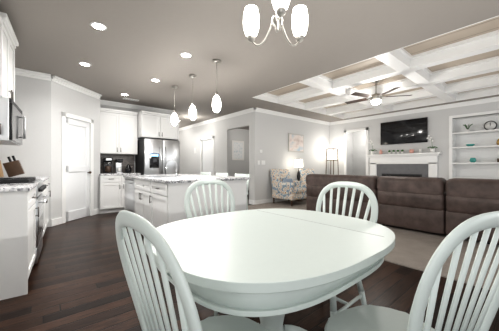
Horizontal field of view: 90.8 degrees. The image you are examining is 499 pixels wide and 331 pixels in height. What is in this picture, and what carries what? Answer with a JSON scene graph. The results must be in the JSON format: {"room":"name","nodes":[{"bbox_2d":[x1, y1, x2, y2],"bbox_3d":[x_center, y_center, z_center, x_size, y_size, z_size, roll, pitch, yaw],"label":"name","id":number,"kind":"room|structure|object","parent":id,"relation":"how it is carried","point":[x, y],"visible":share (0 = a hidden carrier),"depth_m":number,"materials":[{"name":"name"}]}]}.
{"room":"dining room and kitchen","nodes":[
{"label":"dining room and kitchen","id":0,"kind":"room"},
{"bbox_2d":[0,75,50,226],"bbox_3d":[-3.981,-0.270,4.208,0.910,2.740,0.100,0,0,-40],"label":"wall","id":1,"kind":"structure","parent":0,"point":[32,153],"depth_m":4.32,"materials":[{"name":"paint"}]},
{"bbox_2d":[51,81,99,218],"bbox_3d":[-3.589,-0.270,5.102,0.100,2.740,1.280,0,0,5],"label":"wall","id":2,"kind":"structure","parent":0,"point":[69,100],"depth_m":4.68,"materials":[{"name":"paint"}]},
{"bbox_2d":[62,112,93,223],"bbox_3d":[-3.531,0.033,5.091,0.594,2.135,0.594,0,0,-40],"label":"door","id":3,"kind":"structure","parent":2,"relation":"attached to","point":[77,169],"depth_m":5.10,"materials":[{"name":"white wood"}]},
{"bbox_2d":[15,68,498,130],"bbox_3d":[0.638,-1.590,5.079,9.130,0.100,14.000,0,0,-40],"label":"crown molding","id":4,"kind":"structure","parent":2,"relation":"attached to","point":[46,76],"depth_m":6.78,"materials":[{"name":"white wood"}]},
{"bbox_2d":[100,104,166,172],"bbox_3d":[-3.105,-0.270,6.715,2.100,2.740,0.100,0,0,-40],"label":"wall","id":5,"kind":"structure","parent":0,"point":[119,108],"depth_m":6.51,"materials":[{"name":"paint"}]},
{"bbox_2d":[100,154,133,172],"bbox_3d":[-3.451,-0.060,6.350,0.878,0.479,0.013,0,0,-40],"label":"backsplash","id":6,"kind":"structure","parent":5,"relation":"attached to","point":[128,159],"depth_m":6.42,"materials":[{"name":"grey tile"}]},
{"bbox_2d":[100,107,177,154],"bbox_3d":[-2.870,-0.843,6.402,1.838,1.085,0.675,0,0,-40],"label":"upper cabinet","id":7,"kind":"object","parent":5,"relation":"attached to","point":[122,132],"visible":0.94,"depth_m":6.21,"materials":[{"name":"white wood"}]},
{"bbox_2d":[179,112,256,199],"bbox_3d":[-1.523,-0.270,9.036,0.100,2.740,5.350,0,0,-40],"label":"wall","id":8,"kind":"structure","parent":0,"point":[189,142],"depth_m":8.30,"materials":[{"name":"paint"}]},
{"bbox_2d":[200,136,213,174],"bbox_3d":[-1.526,0.025,9.001,0.090,2.150,0.980,0,0,-40],"label":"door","id":9,"kind":"structure","parent":8,"relation":"attached to","point":[208,156],"depth_m":9.03,"materials":[{"name":"white wood"}]},
{"bbox_2d":[194,148,264,164],"bbox_3d":[-0.862,-0.380,8.465,0.412,0.680,3.672,0,0,-40],"label":"switch plates","id":10,"kind":"object","parent":8,"relation":"attached to","point":[260,151],"visible":1,"depth_m":7.12,"materials":[{"name":"white plastic"}]},
{"bbox_2d":[230,128,248,189],"bbox_3d":[-0.505,-0.270,10.823,3.750,2.740,0.100,0,0,-40],"label":"wall","id":11,"kind":"structure","parent":0,"point":[239,166],"depth_m":10.85,"materials":[{"name":"paint"}]},
{"bbox_2d":[232,140,243,159],"bbox_3d":[-0.500,-0.675,10.739,0.650,0.850,0.029,0,0,-40],"label":"picture","id":12,"kind":"object","parent":11,"relation":"attached to","point":[237,150],"visible":0.98,"depth_m":10.71,"materials":[{"name":"white paper"}]},
{"bbox_2d":[0,190,498,330],"bbox_3d":[0.637,1.125,5.143,9.450,0.050,14.300,0,0,-40],"label":"floor","id":13,"kind":"structure","parent":0,"point":[77,280],"depth_m":2.14,"materials":[{"name":"brown wood"}]},
{"bbox_2d":[0,177,48,265],"bbox_3d":[-2.748,0.613,2.795,0.703,0.935,0.756,0,0,-36],"label":"range","id":14,"kind":"object","parent":13,"relation":"on","point":[40,189],"visible":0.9,"depth_m":2.79,"materials":[{"name":"silver metal"}]},
{"bbox_2d":[0,179,50,299],"bbox_3d":[-2.990,0.657,3.070,0.671,0.885,2.830,0,0,-36],"label":"base cabinet","id":15,"kind":"object","parent":13,"relation":"on","point":[18,215],"depth_m":2.08,"materials":[{"name":"white wood"}]},
{"bbox_2d":[0,176,49,191],"bbox_3d":[-2.991,0.198,3.059,0.655,0.035,2.845,0,0,-36],"label":"countertop","id":16,"kind":"structure","parent":15,"relation":"on","point":[14,187],"depth_m":2.27,"materials":[{"name":"stone"}]},
{"bbox_2d":[0,160,3,176],"bbox_3d":[-3.916,0.040,3.847,0.060,0.269,0.320,0,0,-36],"label":"cutting board","id":17,"kind":"object","parent":16,"relation":"on","point":[1,173],"visible":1,"depth_m":3.91,"materials":[{"name":"brown wood"}]},
{"bbox_2d":[3,156,24,176],"bbox_3d":[-3.591,0.006,3.751,0.236,0.330,0.100,0,0,-36],"label":"knife block","id":18,"kind":"object","parent":16,"relation":"on","point":[13,168],"visible":1,"depth_m":3.71,"materials":[{"name":"brown wood"}]},
{"bbox_2d":[99,175,123,213],"bbox_3d":[-3.244,0.657,6.100,0.878,0.885,0.661,0,0,-40],"label":"base cabinet","id":19,"kind":"object","parent":13,"relation":"on","point":[111,193],"visible":0.58,"depth_m":5.74,"materials":[{"name":"white wood"}]},
{"bbox_2d":[99,173,140,174],"bbox_3d":[-3.250,0.198,6.108,0.878,0.035,0.640,0,0,-40],"label":"countertop","id":20,"kind":"structure","parent":19,"relation":"on","point":[120,174],"depth_m":5.90,"materials":[{"name":"stone"}]},
{"bbox_2d":[103,158,112,172],"bbox_3d":[-3.477,-0.011,6.039,0.180,0.379,0.225,0,0,-40],"label":"coffee maker","id":21,"kind":"object","parent":20,"relation":"on","point":[107,165],"visible":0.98,"depth_m":6.00,"materials":[{"name":"brown plastic"}]},
{"bbox_2d":[115,159,122,172],"bbox_3d":[-3.290,0.004,6.204,0.140,0.349,0.210,0,0,-40],"label":"coffee maker","id":22,"kind":"object","parent":20,"relation":"on","point":[118,165],"visible":1,"depth_m":6.20,"materials":[{"name":"silver metal"}]},
{"bbox_2d":[125,164,133,172],"bbox_3d":[-3.092,0.065,6.336,0.202,0.228,0.150,0,0,-40],"label":"kettle","id":23,"kind":"object","parent":20,"relation":"on","point":[128,168],"visible":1,"depth_m":6.27,"materials":[{"name":"black metal"}]},
{"bbox_2d":[135,138,178,174],"bbox_3d":[-2.457,0.200,6.599,0.910,1.760,0.847,0,0,-40],"label":"refrigerator","id":24,"kind":"object","parent":13,"relation":"on","point":[153,156],"visible":0.46,"depth_m":6.28,"materials":[{"name":"silver metal"}]},
{"bbox_2d":[124,177,246,227],"bbox_3d":[-1.256,0.657,4.299,1.300,0.885,2.220,0,0,-40],"label":"kitchen island","id":25,"kind":"object","parent":13,"relation":"on","point":[155,204],"visible":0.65,"depth_m":3.50,"materials":[{"name":"white wood"}]},
{"bbox_2d":[123,174,249,182],"bbox_3d":[-1.225,0.197,4.325,1.320,0.036,2.280,0,0,-40],"label":"island countertop","id":26,"kind":"structure","parent":25,"relation":"on","point":[183,178],"depth_m":3.83,"materials":[{"name":"stone"}]},
{"bbox_2d":[145,176,176,177],"bbox_3d":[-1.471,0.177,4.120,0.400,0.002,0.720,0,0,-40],"label":"sink basin","id":27,"kind":"object","parent":26,"relation":"in","point":[160,176],"visible":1,"depth_m":4.13,"materials":[{"name":"silver metal"}]},
{"bbox_2d":[165,159,177,175],"bbox_3d":[-1.358,0.028,4.258,0.223,0.300,0.118,0,0,-40],"label":"faucet","id":28,"kind":"object","parent":26,"relation":"on","point":[176,173],"visible":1,"depth_m":4.26,"materials":[{"name":"silver metal"}]},
{"bbox_2d":[115,210,268,330],"bbox_3d":[-0.107,0.612,0.805,0.533,0.982,0.513,0,0,-40],"label":"dining chair","id":29,"kind":"object","parent":13,"relation":"on","point":[144,308],"visible":1,"depth_m":0.66,"materials":[{"name":"white wood"}]},
{"bbox_2d":[184,179,234,315],"bbox_3d":[-0.213,0.612,2.070,0.514,0.982,0.528,0,0,-40],"label":"dining chair","id":30,"kind":"object","parent":13,"relation":"on","point":[188,198],"visible":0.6,"depth_m":2.21,"materials":[{"name":"white wood"}]},
{"bbox_2d":[216,173,227,175],"bbox_3d":[-0.712,0.617,4.737,0.475,0.968,0.437,0,0,-40],"label":"bar stool","id":31,"kind":"object","parent":13,"relation":"on","point":[221,174],"visible":0.12,"depth_m":4.86,"materials":[{"name":"white"}]},
{"bbox_2d":[235,173,249,209],"bbox_3d":[-0.297,0.617,4.237,0.475,0.968,0.437,0,0,-40],"label":"bar stool","id":32,"kind":"object","parent":13,"relation":"on","point":[242,175],"visible":0.25,"depth_m":4.25,"materials":[{"name":"white wood"}]},
{"bbox_2d":[144,208,394,330],"bbox_3d":[0.121,0.720,1.342,1.250,0.761,1.070,0,0,-40],"label":"dining table","id":33,"kind":"object","parent":13,"relation":"on","point":[270,268],"visible":0.92,"depth_m":0.96,"materials":[{"name":"white wood"}]},
{"bbox_2d":[316,181,377,316],"bbox_3d":[0.566,0.612,1.759,0.528,0.982,0.514,0,0,-40],"label":"dining chair","id":34,"kind":"object","parent":13,"relation":"on","point":[370,194],"visible":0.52,"depth_m":1.80,"materials":[{"name":"white wood"}]},
{"bbox_2d":[248,199,498,289],"bbox_3d":[3.816,1.093,4.273,5.270,0.014,8.800,0,0,-40],"label":"carpet floor","id":35,"kind":"structure","parent":13,"relation":"on","point":[414,249],"depth_m":3.24,"materials":[{"name":"beige carpet"}]},
{"bbox_2d":[270,169,306,205],"bbox_3d":[1.153,0.586,7.143,0.800,1.000,0.900,0,0,-40],"label":"accent armchair","id":36,"kind":"object","parent":35,"relation":"on","point":[285,186],"visible":0.96,"depth_m":6.98,"materials":[{"name":"multicoloured fabric"}]},
{"bbox_2d":[299,169,314,199],"bbox_3d":[2.130,0.586,7.955,0.800,1.000,0.900,0,0,-40],"label":"accent armchair","id":37,"kind":"object","parent":35,"relation":"on","point":[304,173],"visible":0.12,"depth_m":8.01,"materials":[{"name":"multicoloured fabric"}]},
{"bbox_2d":[326,148,338,174],"bbox_3d":[2.943,0.238,8.760,0.368,1.698,0.368,0,0,-40],"label":"floor lamp","id":38,"kind":"object","parent":35,"relation":"on","point":[333,154],"visible":0.71,"depth_m":8.72,"materials":[{"name":"white fabric"}]},
{"bbox_2d":[306,174,498,243],"bbox_3d":[3.111,0.635,4.237,1.020,0.901,4.574,0,0,-40],"label":"sectional sofa","id":39,"kind":"object","parent":35,"relation":"on","point":[436,205],"visible":0.92,"depth_m":3.97,"materials":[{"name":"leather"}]},
{"bbox_3d":[1.535,0.788,7.669,0.400,0.596,0.400,0,0,-40],"label":"side table","id":40,"kind":"object","parent":35,"relation":"on","visible":0},
{"bbox_2d":[295,159,302,180],"bbox_3d":[1.535,0.144,7.669,0.260,0.689,0.260,0,0,-40],"label":"table lamp","id":41,"kind":"object","parent":40,"relation":"on","point":[298,163],"visible":0.88,"depth_m":7.59,"materials":[{"name":"white fabric"}]},
{"bbox_2d":[324,211,498,330],"bbox_3d":[0.542,0.612,0.884,0.514,0.982,0.519,0,0,-25],"label":"dining chair","id":42,"kind":"object","parent":13,"relation":"on","point":[368,318],"visible":1,"depth_m":0.69,"materials":[{"name":"white wood"}]},
{"bbox_2d":[0,0,498,129],"bbox_3d":[0.637,-1.790,5.143,9.450,0.300,14.300,0,0,-40],"label":"ceiling","id":43,"kind":"structure","parent":0,"point":[134,48],"depth_m":3.27,"materials":[{"name":"paint"}]},
{"bbox_2d":[79,62,90,65],"bbox_3d":[-2.651,-1.647,3.960,0.168,0.026,0.168,0,0,23],"label":"recessed light","id":44,"kind":"object","parent":43,"relation":"in","point":[81,63],"depth_m":3.96,"materials":[{"name":"white"}]},
{"bbox_2d":[90,22,106,29],"bbox_3d":[-1.771,-1.647,2.884,0.168,0.026,0.168,0,0,41],"label":"recessed light","id":45,"kind":"object","parent":43,"relation":"in","point":[97,26],"depth_m":2.88,"materials":[{"name":"white"}]},
{"bbox_2d":[171,86,177,125],"bbox_3d":[-1.546,-1.235,5.072,0.144,0.810,0.142,0,0,-40],"label":"pendant light","id":46,"kind":"object","parent":43,"relation":"hanging from","point":[174,119],"visible":1,"depth_m":5.04,"materials":[{"name":"white glass"}]},
{"bbox_2d":[180,52,191,57],"bbox_3d":[-0.941,-1.647,3.638,0.168,0.026,0.168,0,0,41],"label":"recessed light","id":47,"kind":"object","parent":43,"relation":"in","point":[186,55],"depth_m":3.64,"materials":[{"name":"white"}]},
{"bbox_2d":[189,74,196,119],"bbox_3d":[-1.029,-1.235,4.449,0.144,0.810,0.142,0,0,-40],"label":"pendant light","id":48,"kind":"object","parent":43,"relation":"hanging from","point":[192,113],"visible":1,"depth_m":4.41,"materials":[{"name":"white glass"}]},
{"bbox_2d":[212,59,220,112],"bbox_3d":[-0.511,-1.235,3.825,0.144,0.810,0.142,0,0,-40],"label":"pendant light","id":49,"kind":"object","parent":43,"relation":"hanging from","point":[216,104],"visible":1,"depth_m":3.79,"materials":[{"name":"white glass"}]},
{"bbox_2d":[243,0,307,46],"bbox_3d":[0.177,-1.186,1.478,0.386,0.906,0.399,0,0,-40],"label":"chandelier","id":50,"kind":"object","parent":43,"relation":"hanging from","point":[299,21],"visible":1,"depth_m":1.49,"materials":[{"name":"white glass"}]},
{"bbox_2d":[252,16,498,118],"bbox_3d":[3.965,-1.730,4.461,4.200,0.181,7.200,0,0,-40],"label":"grid","id":51,"kind":"object","parent":43,"relation":"attached to","point":[396,61],"visible":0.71,"depth_m":5.08,"materials":[{"name":"white wood"}]},
{"bbox_2d":[263,30,498,114],"bbox_3d":[3.965,-1.798,4.461,4.160,0.045,7.160,0,0,-40],"label":"trim","id":52,"kind":"structure","parent":51,"relation":"attached to","point":[404,52],"depth_m":5.05,"materials":[{"name":"white wood"}]},
{"bbox_2d":[257,112,328,199],"bbox_3d":[1.635,-0.270,8.246,3.750,2.740,0.100,0,0,-40],"label":"wall","id":53,"kind":"structure","parent":0,"point":[273,131],"depth_m":7.74,"materials":[{"name":"paint"}]},
{"bbox_2d":[254,198,284,203],"bbox_3d":[1.588,1.035,8.134,3.765,0.130,0.019,0,0,-40],"label":"baseboard","id":54,"kind":"structure","parent":53,"relation":"attached to","point":[262,201],"depth_m":7.22,"materials":[{"name":"white wood"}]},
{"bbox_2d":[288,133,303,151],"bbox_3d":[1.532,-0.755,8.072,0.770,0.590,0.029,0,0,-40],"label":"framed picture","id":55,"kind":"object","parent":53,"relation":"attached to","point":[295,142],"visible":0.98,"depth_m":8.03},
{"bbox_2d":[348,132,352,174],"bbox_3d":[3.737,-0.270,9.666,1.300,2.740,0.100,0,0,-40],"label":"wall","id":56,"kind":"structure","parent":0,"point":[350,153],"depth_m":9.86,"materials":[{"name":"paint"}]},
{"bbox_2d":[353,131,365,174],"bbox_3d":[4.710,-0.270,9.434,0.100,2.740,2.100,0,0,-40],"label":"wall","id":57,"kind":"structure","parent":0,"point":[359,152],"depth_m":9.77,"materials":[{"name":"paint"}]},
{"bbox_2d":[268,16,498,112],"bbox_3d":[3.965,-1.880,4.461,4.200,0.120,7.200,0,0,-40],"label":"ceiling","id":58,"kind":"structure","parent":0,"point":[480,28],"depth_m":4.33,"materials":[{"name":"beige paint"}]},
{"bbox_2d":[345,80,410,104],"bbox_3d":[2.630,-1.552,5.199,1.292,0.534,1.243,0,0,-40],"label":"ceiling fan","id":59,"kind":"object","parent":58,"relation":"hanging from","point":[375,98],"visible":0.98,"depth_m":5.10,"materials":[{"name":"silver metal"}]},
{"bbox_2d":[329,101,498,179],"bbox_3d":[5.866,-0.270,6.007,0.100,2.740,8.950,0,0,-40],"label":"wall","id":60,"kind":"structure","parent":0,"point":[438,126],"depth_m":7.17,"materials":[{"name":"paint"}]},
{"bbox_2d":[344,128,368,174],"bbox_3d":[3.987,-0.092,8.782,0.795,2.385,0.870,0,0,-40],"label":"trim","id":61,"kind":"structure","parent":60,"relation":"attached to","point":[367,146],"depth_m":8.27,"materials":[{"name":"white wood"}]},
{"bbox_2d":[369,154,438,176],"bbox_3d":[4.551,0.383,7.404,0.130,1.406,1.860,0,0,-40],"label":"fireplace surround","id":62,"kind":"object","parent":60,"relation":"attached to","point":[412,165],"visible":0.58,"depth_m":7.30,"materials":[{"name":"painted wood"}]},
{"bbox_2d":[366,152,441,155],"bbox_3d":[4.520,-0.345,7.379,0.210,0.050,1.960,0,0,-40],"label":"mantel shelf","id":63,"kind":"object","parent":62,"relation":"on","point":[405,154],"visible":0.94,"depth_m":7.16,"materials":[{"name":"white wood"}]},
{"bbox_2d":[368,140,376,154],"bbox_3d":[3.999,-0.614,8.001,0.227,0.487,0.237,0,0,-40],"label":"orchid","id":64,"kind":"object","parent":63,"relation":"on","point":[372,151],"visible":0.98,"depth_m":7.98,"materials":[{"name":"white plant"}]},
{"bbox_2d":[379,149,421,153],"bbox_3d":[4.501,-0.446,7.394,0.120,0.150,1.149,0,0,-40],"label":"mantel decor","id":65,"kind":"object","parent":63,"relation":"on","point":[402,151],"visible":0.9,"depth_m":7.39,"materials":[{"name":"pink ceramic"}]},
{"bbox_2d":[427,135,437,151],"bbox_3d":[5.021,-0.614,6.770,0.227,0.487,0.237,0,0,-40],"label":"orchid","id":66,"kind":"object","parent":63,"relation":"on","point":[432,149],"visible":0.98,"depth_m":6.75,"materials":[{"name":"white plant"}]},
{"bbox_2d":[381,117,427,144],"bbox_3d":[4.604,-1.020,7.391,0.065,0.700,1.250,0,0,-40],"label":"wall-mounted tv","id":67,"kind":"object","parent":60,"relation":"attached to","point":[406,131],"visible":0.94,"depth_m":7.31,"materials":[{"name":"black plastic"}]},
{"bbox_2d":[449,110,498,178],"bbox_3d":[6.140,-0.480,5.897,0.418,1.700,2.070,0,0,-40],"label":"built-in bookshelf","id":68,"kind":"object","parent":60,"relation":"attached to","point":[478,120],"depth_m":6.44,"materials":[{"name":"white wood"}]},
{"bbox_2d":[453,129,498,163],"bbox_3d":[6.135,-0.468,5.893,0.349,0.825,1.928,0,0,-40],"label":"built-in shelves","id":69,"kind":"object","parent":68,"relation":"attached to","point":[477,132],"visible":1,"depth_m":6.19,"materials":[{"name":"white wood"}]},
{"bbox_2d":[466,139,498,145],"bbox_3d":[6.037,-0.582,6.012,0.190,0.160,1.140,0,0,-40],"label":"decor","id":70,"kind":"object","parent":69,"relation":"on","point":[497,142],"visible":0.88,"depth_m":6.30,"materials":[{"name":"teal glass"}]},
{"bbox_2d":[469,158,498,161],"bbox_3d":[5.999,-0.152,6.065,0.220,0.120,0.868,0,0,-40],"label":"decor","id":71,"kind":"object","parent":69,"relation":"on","point":[472,160],"visible":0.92,"depth_m":6.29,"materials":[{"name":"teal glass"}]},
{"bbox_2d":[484,121,496,129],"bbox_3d":[5.989,-1.002,6.116,0.050,0.240,0.240,0,0,-40],"label":"wall clock","id":72,"kind":"object","parent":69,"relation":"on","point":[490,125],"visible":0.94,"depth_m":6.10,"materials":[{"name":"metal"}]},
{"bbox_3d":[-1.421,-0.270,0.334,0.100,2.740,9.330,0,0,-40],"label":"wall","id":73,"kind":"structure","parent":0,"visible":0},
{"bbox_2d":[0,12,18,134],"bbox_3d":[-2.712,-0.917,2.478,0.415,1.295,1.308,0,0,-36],"label":"upper cabinet","id":74,"kind":"object","parent":73,"relation":"attached to","point":[9,43],"visible":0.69,"depth_m":2.74,"materials":[{"name":"white wood"}]},
{"bbox_2d":[0,97,25,145],"bbox_3d":[-2.841,-0.480,2.726,0.501,0.440,0.756,0,0,-36],"label":"over-the-range microwave","id":75,"kind":"object","parent":74,"relation":"attached to","point":[11,117],"visible":1,"depth_m":2.56,"materials":[{"name":"silver metal"}]}
]}

